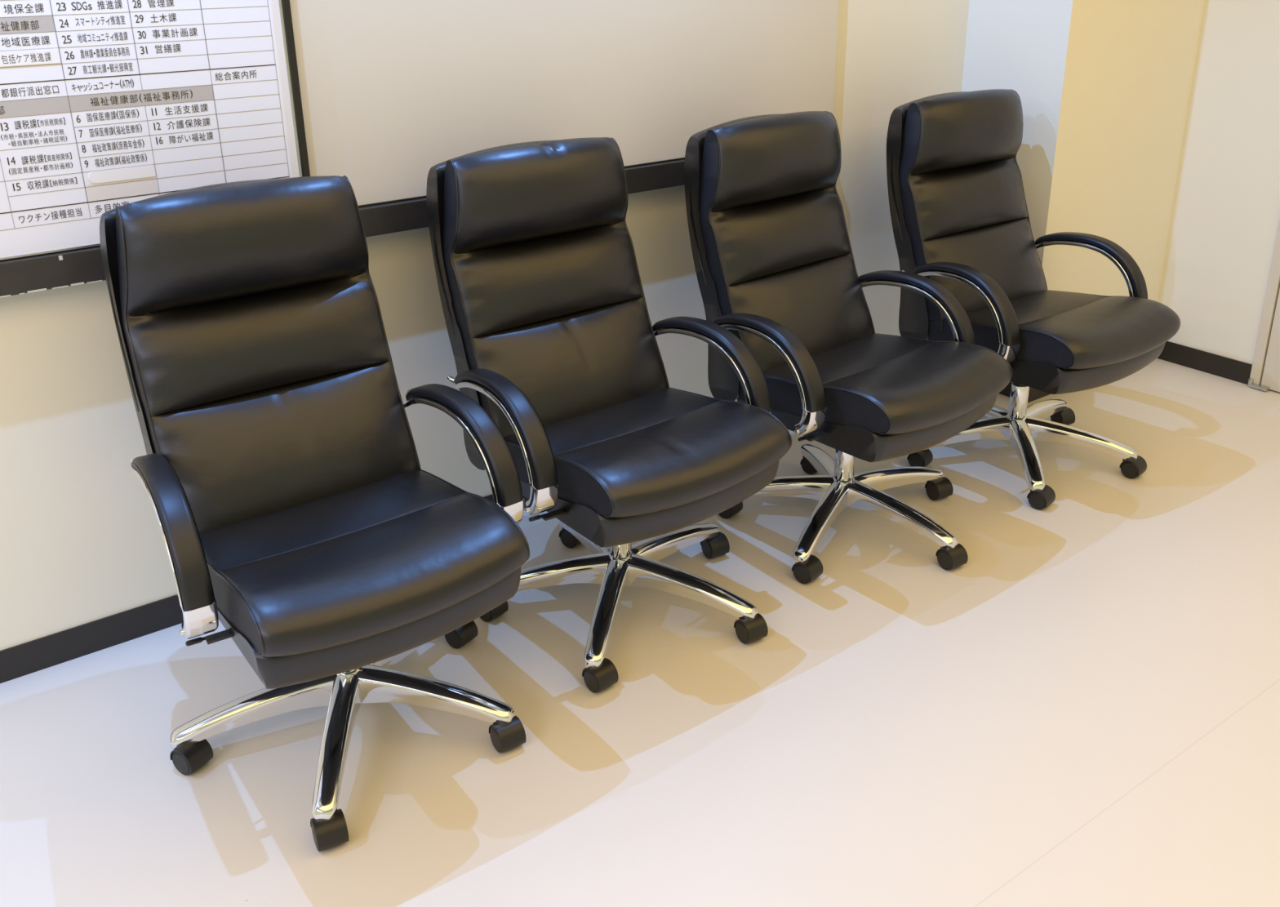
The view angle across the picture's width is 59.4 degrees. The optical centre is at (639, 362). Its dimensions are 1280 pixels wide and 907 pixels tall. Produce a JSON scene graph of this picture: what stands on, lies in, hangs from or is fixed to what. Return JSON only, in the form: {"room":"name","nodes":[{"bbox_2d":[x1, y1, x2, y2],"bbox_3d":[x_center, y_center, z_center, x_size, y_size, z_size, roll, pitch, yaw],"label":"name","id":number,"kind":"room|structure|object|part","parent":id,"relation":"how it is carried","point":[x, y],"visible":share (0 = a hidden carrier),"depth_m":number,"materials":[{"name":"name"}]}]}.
{"room":"office waiting area","nodes":[
{"label":"office waiting area","id":0,"kind":"room"},
{"bbox_2d":[0,0,969,650],"bbox_3d":[-1.652,-0.427,1.953,8.455,2.500,0.100,-15,25,-33],"label":"wall","id":1,"kind":"structure","parent":0,"point":[82,542],"depth_m":2.62,"materials":[{"name":"beige paint"}]},
{"bbox_2d":[0,493,528,683],"bbox_3d":[-1.955,0.816,2.101,7.589,0.076,0.006,-15,25,-33],"label":"baseboard","id":2,"kind":"structure","parent":1,"relation":"attached to","point":[31,656],"depth_m":2.57,"materials":[{"name":"black plastic"}]},
{"bbox_2d":[0,157,684,297],"bbox_3d":[-1.080,-0.225,2.367,4.145,0.071,0.056,-15,25,-33],"label":"trim","id":3,"kind":"structure","parent":1,"relation":"attached to","point":[38,273],"depth_m":2.32,"materials":[{"name":"metal"}]},
{"bbox_2d":[289,0,839,205],"bbox_3d":[-1.094,-0.826,2.151,4.145,1.206,0.031,-15,25,-33],"label":"notice board","id":4,"kind":"object","parent":1,"relation":"attached to","point":[392,91],"visible":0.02,"depth_m":2.81,"materials":[{"name":"white"}]},
{"bbox_2d":[0,0,310,260],"bbox_3d":[-1.375,-0.577,1.994,1.542,0.860,0.014,-15,25,-33],"label":"sign","id":5,"kind":"object","parent":4,"relation":"attached to","point":[105,104],"visible":0.96,"depth_m":2.28,"materials":[{"name":"white paper"}]},
{"bbox_3d":[-1.375,-0.577,1.994,1.542,0.859,0.014,-15,25,-33],"label":"black frame","id":6,"kind":"part","parent":5,"relation":"part of","materials":[{"name":"black metal"}]},
{"bbox_2d":[0,358,1279,906],"bbox_3d":[0.130,1.620,0.130,8.455,0.100,6.100,-15,25,-33],"label":"floor","id":7,"kind":"structure","parent":0,"point":[1082,709],"depth_m":2.29,"materials":[{"name":"tile"}]},
{"bbox_2d":[99,175,529,851],"bbox_3d":[-0.615,0.234,2.165,0.698,1.085,0.776,-15,25,-33],"label":"office chair","id":8,"kind":"object","parent":7,"relation":"on","point":[295,507],"visible":1,"depth_m":2.16,"materials":[{"name":"black leather"}]},
{"bbox_3d":[-0.860,0.309,2.050,0.073,0.225,0.453,-12,23,-28],"label":"armrest frame","id":9,"kind":"part","parent":8,"relation":"part of","materials":[{"name":"silver metal"}]},
{"bbox_3d":[-0.707,0.480,2.044,0.014,0.059,0.244,17,27,39],"label":"tilt lever","id":10,"kind":"part","parent":8,"relation":"part of","materials":[{"name":"black plastic"}]},
{"bbox_2d":[115,175,419,533],"bbox_3d":[-0.730,-0.019,2.239,0.494,0.660,0.244,-15,25,-33],"label":"backrest cushion","id":11,"kind":"object","parent":8,"relation":"on","point":[256,355],"depth_m":2.20,"materials":[{"name":"black leather"}]},
{"bbox_2d":[199,469,528,657],"bbox_3d":[-0.541,0.350,2.109,0.492,0.138,0.533,-15,25,-33],"label":"seat cushion","id":12,"kind":"object","parent":8,"relation":"on","point":[309,562],"depth_m":2.00,"materials":[{"name":"black leather"}]},
{"bbox_3d":[-0.417,0.671,2.274,0.334,0.082,0.054,4,21,12],"label":"leg","id":13,"kind":"part","parent":8,"relation":"part of","materials":[{"name":"silver metal"}]},
{"bbox_3d":[-0.395,0.184,2.368,0.073,0.225,0.453,-19,27,-39],"label":"armrest frame","id":14,"kind":"part","parent":8,"relation":"part of","materials":[{"name":"silver metal"}]},
{"bbox_2d":[426,137,791,693],"bbox_3d":[-0.060,0.068,2.590,0.686,1.083,0.748,-16,25,-35],"label":"office chair","id":15,"kind":"object","parent":7,"relation":"on","point":[551,332],"visible":0.94,"depth_m":2.56,"materials":[{"name":"black leather"}]},
{"bbox_3d":[-0.312,0.152,2.448,0.073,0.225,0.453,-13,24,-29],"label":"armrest frame","id":16,"kind":"part","parent":15,"relation":"part of","materials":[{"name":"silver metal"}]},
{"bbox_3d":[-0.151,0.320,2.450,0.014,0.059,0.244,16,26,37],"label":"tilt lever","id":17,"kind":"part","parent":15,"relation":"part of","materials":[{"name":"black plastic"}]},
{"bbox_2d":[443,137,668,437],"bbox_3d":[-0.183,-0.179,2.645,0.494,0.660,0.244,-16,25,-35],"label":"backrest cushion","id":18,"kind":"object","parent":15,"relation":"on","point":[543,290],"depth_m":2.60,"materials":[{"name":"black leather"}]},
{"bbox_3d":[-0.076,0.562,2.551,0.054,0.082,0.334,3,21,9],"label":"leg","id":19,"kind":"part","parent":15,"relation":"part of","materials":[{"name":"silver metal"}]},
{"bbox_2d":[504,387,791,517],"bbox_3d":[-0.001,0.182,2.535,0.492,0.138,0.533,-16,25,-35],"label":"seat cushion","id":20,"kind":"object","parent":15,"relation":"on","point":[618,452],"depth_m":2.41,"materials":[{"name":"black leather"}]},
{"bbox_3d":[0.144,0.023,2.777,0.073,0.225,0.453,-19,27,-40],"label":"armrest frame","id":21,"kind":"part","parent":15,"relation":"part of","materials":[{"name":"silver metal"}]},
{"bbox_2d":[684,111,1012,583],"bbox_3d":[0.546,-0.071,2.940,0.691,1.083,0.778,-17,26,-37],"label":"office chair","id":22,"kind":"object","parent":7,"relation":"on","point":[775,266],"visible":0.92,"depth_m":2.91,"materials":[{"name":"black leather"}]},
{"bbox_3d":[0.289,0.013,2.797,0.073,0.225,0.453,-14,24,-31],"label":"armrest frame","id":23,"kind":"part","parent":22,"relation":"part of","materials":[{"name":"silver metal"}]},
{"bbox_2d":[699,111,874,385],"bbox_3d":[0.415,-0.323,3.006,0.494,0.660,0.244,-17,26,-37],"label":"backrest cushion","id":24,"kind":"object","parent":22,"relation":"on","point":[775,244],"depth_m":2.95,"materials":[{"name":"black leather"}]},
{"bbox_3d":[0.376,0.344,3.117,0.334,0.082,0.054,3,21,9],"label":"leg","id":25,"kind":"part","parent":22,"relation":"part of","materials":[{"name":"silver metal"}]},
{"bbox_3d":[0.462,0.175,2.813,0.014,0.059,0.244,15,25,35],"label":"tilt lever","id":26,"kind":"part","parent":22,"relation":"part of","materials":[{"name":"black plastic"}]},
{"bbox_2d":[737,333,1012,434],"bbox_3d":[0.613,0.038,2.896,0.492,0.138,0.533,-17,26,-37],"label":"seat cushion","id":27,"kind":"object","parent":22,"relation":"on","point":[873,384],"depth_m":2.78,"materials":[{"name":"black leather"}]},
{"bbox_3d":[0.730,-0.123,3.143,0.453,0.225,0.073,18,27,40],"label":"armrest frame","id":28,"kind":"part","parent":22,"relation":"part of","materials":[{"name":"silver metal"}]},
{"bbox_2d":[886,88,1180,509],"bbox_3d":[1.154,-0.229,3.334,0.696,1.085,0.780,-14,25,-32],"label":"office chair","id":29,"kind":"object","parent":7,"relation":"on","point":[961,222],"visible":0.85,"depth_m":3.31,"materials":[{"name":"black leather"}]},
{"bbox_3d":[0.901,-0.152,3.215,0.073,0.225,0.453,-12,23,-26],"label":"armrest frame","id":30,"kind":"part","parent":29,"relation":"part of","materials":[{"name":"silver metal"}]},
{"bbox_2d":[899,88,1046,332],"bbox_3d":[1.033,-0.478,3.398,0.494,0.660,0.244,-14,25,-32],"label":"backrest cushion","id":31,"kind":"object","parent":29,"relation":"on","point":[962,201],"depth_m":3.34,"materials":[{"name":"black leather"}]},
{"bbox_3d":[1.139,0.266,3.298,0.054,0.082,0.334,2,21,7],"label":"leg","id":32,"kind":"part","parent":29,"relation":"part of","materials":[{"name":"silver metal"}]},
{"bbox_2d":[928,289,1180,368],"bbox_3d":[1.211,-0.110,3.270,0.492,0.138,0.533,-14,25,-32],"label":"seat cushion","id":33,"kind":"object","parent":29,"relation":"on","point":[1058,329],"depth_m":3.14,"materials":[{"name":"black leather"}]},
{"bbox_3d":[1.373,-0.274,3.523,0.073,0.225,0.453,-18,26,-38],"label":"armrest frame","id":34,"kind":"part","parent":29,"relation":"part of","materials":[{"name":"silver metal"}]},
{"bbox_2d":[961,0,1204,302],"bbox_3d":[1.520,-1.170,3.816,0.766,2.500,0.389,-15,25,-33],"label":"wall pillar","id":35,"kind":"structure","parent":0,"point":[1103,87],"depth_m":3.72,"materials":[{"name":"beige paint"}]},
{"bbox_2d":[999,380,1050,402],"bbox_3d":[1.535,-0.032,4.233,0.766,0.076,0.389,-15,25,-33],"label":"baseboard","id":36,"kind":"structure","parent":35,"relation":"attached to","point":[1033,394],"depth_m":3.92,"materials":[{"name":"black plastic"}]},
{"bbox_2d":[1158,0,1279,364],"bbox_3d":[3.520,-0.487,1.921,0.100,2.500,6.000,-15,25,-33],"label":"wall","id":37,"kind":"structure","parent":0,"point":[1225,218],"depth_m":3.93,"materials":[{"name":"beige paint"}]},
{"bbox_2d":[1157,341,1252,384],"bbox_3d":[2.071,-0.011,4.155,0.006,0.076,0.385,-15,25,-33],"label":"baseboard","id":38,"kind":"structure","parent":37,"relation":"attached to","point":[1185,356],"depth_m":4.13,"materials":[{"name":"black plastic"}]},
{"bbox_2d":[1247,221,1279,391],"bbox_3d":[2.457,-0.780,3.311,0.092,2.100,0.926,-15,25,-33],"label":"door","id":39,"kind":"structure","parent":37,"relation":"in","point":[1264,375],"depth_m":3.92,"materials":[{"name":"beige paint"}]}
]}

